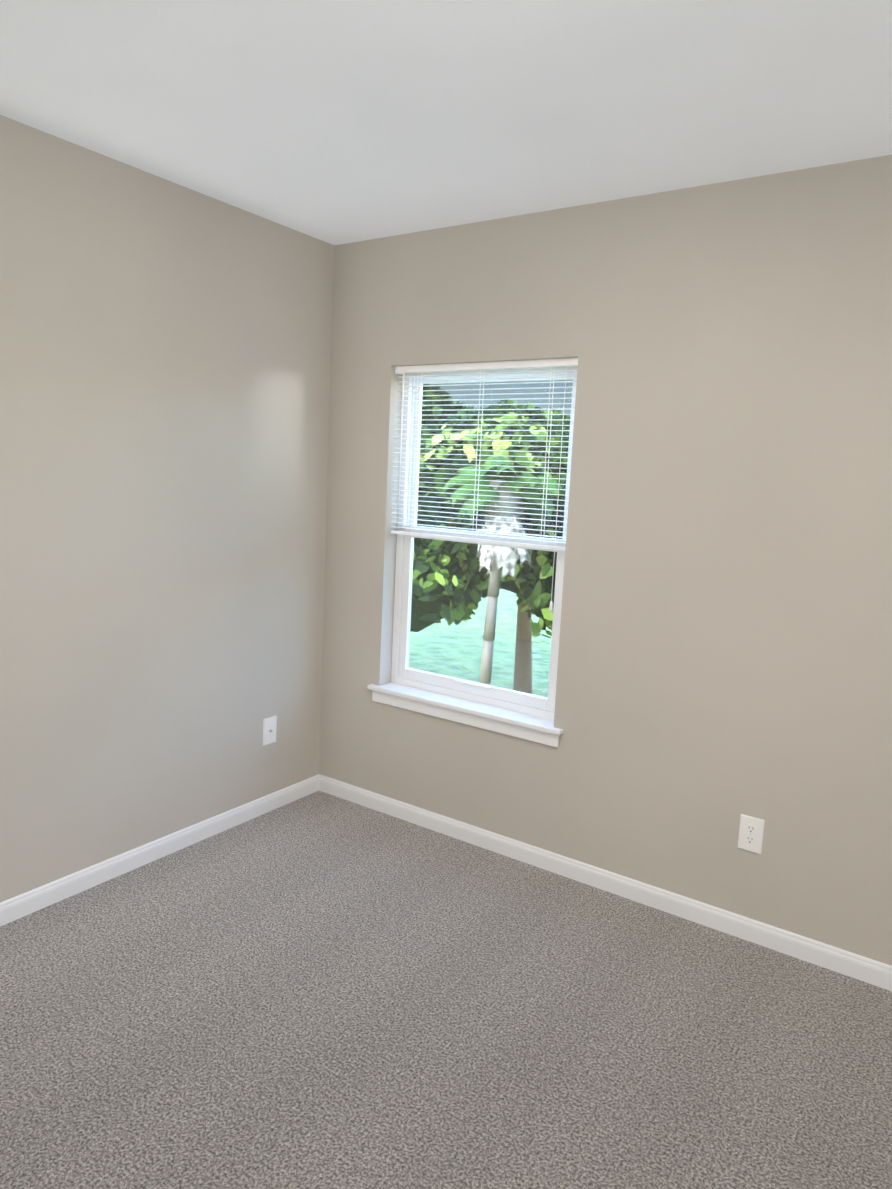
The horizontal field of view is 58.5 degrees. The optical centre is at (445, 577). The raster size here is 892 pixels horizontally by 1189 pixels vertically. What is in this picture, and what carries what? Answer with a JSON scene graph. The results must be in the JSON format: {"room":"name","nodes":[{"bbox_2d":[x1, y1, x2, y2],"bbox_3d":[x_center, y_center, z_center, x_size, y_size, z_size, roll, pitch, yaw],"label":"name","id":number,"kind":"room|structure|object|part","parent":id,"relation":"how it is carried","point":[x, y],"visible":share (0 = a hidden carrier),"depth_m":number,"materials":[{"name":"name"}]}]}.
{"room":"empty bedroom","nodes":[
{"label":"empty bedroom","id":0,"kind":"room"},
{"bbox_2d":[0,115,333,901],"bbox_3d":[-1.661,-0.101,2.356,0.150,2.600,3.940,8,9,34],"label":"wall","id":1,"kind":"structure","parent":0,"point":[164,385],"depth_m":2.99,"materials":[{"name":"paint"}]},
{"bbox_2d":[0,774,319,926],"bbox_3d":[-1.654,1.157,2.470,0.013,0.078,3.640,8,9,34],"label":"baseboard","id":2,"kind":"structure","parent":1,"relation":"attached to","point":[35,900],"depth_m":3.14,"materials":[{"name":"white wood"}]},
{"bbox_2d":[263,716,276,745],"bbox_3d":[-0.801,0.700,3.642,0.017,0.124,0.080,8,9,34],"label":"electrical outlet","id":3,"kind":"object","parent":1,"relation":"attached to","point":[269,729],"visible":1,"depth_m":3.64,"materials":[{"name":"white plastic"}]},
{"bbox_2d":[0,791,891,1188],"bbox_3d":[-0.192,1.451,1.495,3.870,0.120,3.940,8,9,34],"label":"floor","id":4,"kind":"structure","parent":0,"point":[318,989],"depth_m":2.27,"materials":[{"name":"carpet"}]},
{"bbox_2d":[0,0,891,244],"bbox_3d":[-0.063,-1.244,1.153,3.870,0.120,3.940,8,9,34],"label":"ceiling","id":5,"kind":"structure","parent":0,"point":[335,122],"depth_m":2.17,"materials":[{"name":"paint"}]},
{"bbox_2d":[319,155,891,965],"bbox_3d":[0.941,-0.044,2.883,3.570,2.600,0.151,8,9,34],"label":"wall","id":6,"kind":"structure","parent":0,"point":[725,651],"depth_m":2.85,"materials":[{"name":"paint"}]},
{"bbox_2d":[367,682,562,746],"bbox_3d":[0.074,0.585,3.476,0.990,0.078,0.119,8,9,34],"label":"window sill","id":7,"kind":"structure","parent":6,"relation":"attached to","point":[537,729],"depth_m":3.42,"materials":[{"name":"white wood"}]},
{"bbox_2d":[391,366,577,719],"bbox_3d":[0.161,-0.169,3.455,0.900,1.470,0.068,8,9,34],"label":"window","id":8,"kind":"structure","parent":6,"relation":"in","point":[395,678],"depth_m":3.51,"materials":[{"name":"white plastic"}]},
{"bbox_3d":[0.136,0.151,3.482,0.820,0.727,0.035,8,9,34],"label":"lower window sash","id":9,"kind":"part","parent":8,"relation":"part of","materials":[{"name":"clear glass"}]},
{"bbox_2d":[391,358,577,611],"bbox_3d":[0.127,-0.400,3.359,0.896,0.990,0.048,8,9,34],"label":"window blind","id":10,"kind":"object","parent":8,"relation":"attached to","point":[551,363],"visible":0.83,"depth_m":3.32,"materials":[{"name":"white plastic"}]},
{"bbox_3d":[0.185,-0.512,3.423,0.808,0.703,0.024,8,9,34],"label":"upper window sash","id":11,"kind":"part","parent":8,"relation":"part of","materials":[{"name":"white plastic"}]},
{"bbox_2d":[319,775,891,990],"bbox_3d":[0.835,1.212,2.974,3.544,0.078,0.013,8,9,34],"label":"baseboard","id":12,"kind":"structure","parent":6,"relation":"attached to","point":[853,965],"depth_m":3.04,"materials":[{"name":"white wood"}]},
{"bbox_2d":[737,814,764,853],"bbox_3d":[1.067,0.898,2.788,0.080,0.124,0.009,8,9,34],"label":"electrical outlet","id":13,"kind":"object","parent":6,"relation":"attached to","point":[751,832],"visible":1,"depth_m":2.78,"materials":[{"name":"white plastic"}]},
{"label":"outside","id":14,"kind":"structure","parent":0,"visible":0},
{"bbox_2d":[409,589,551,697],"bbox_3d":[1.432,4.082,16.658,110.000,0.200,110.000,8,9,34],"label":"water","id":15,"kind":"structure","parent":14,"point":[418,639],"depth_m":28.09,"materials":[{"name":"teal liquid"}]},
{"bbox_2d":[410,384,569,693],"bbox_3d":[2.924,0.256,14.114,28.573,8.313,21.095,8,9,34],"label":"trees","id":16,"kind":"object","parent":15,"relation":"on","point":[526,565],"depth_m":12.88,"materials":[{"name":"green plant"}]}
]}

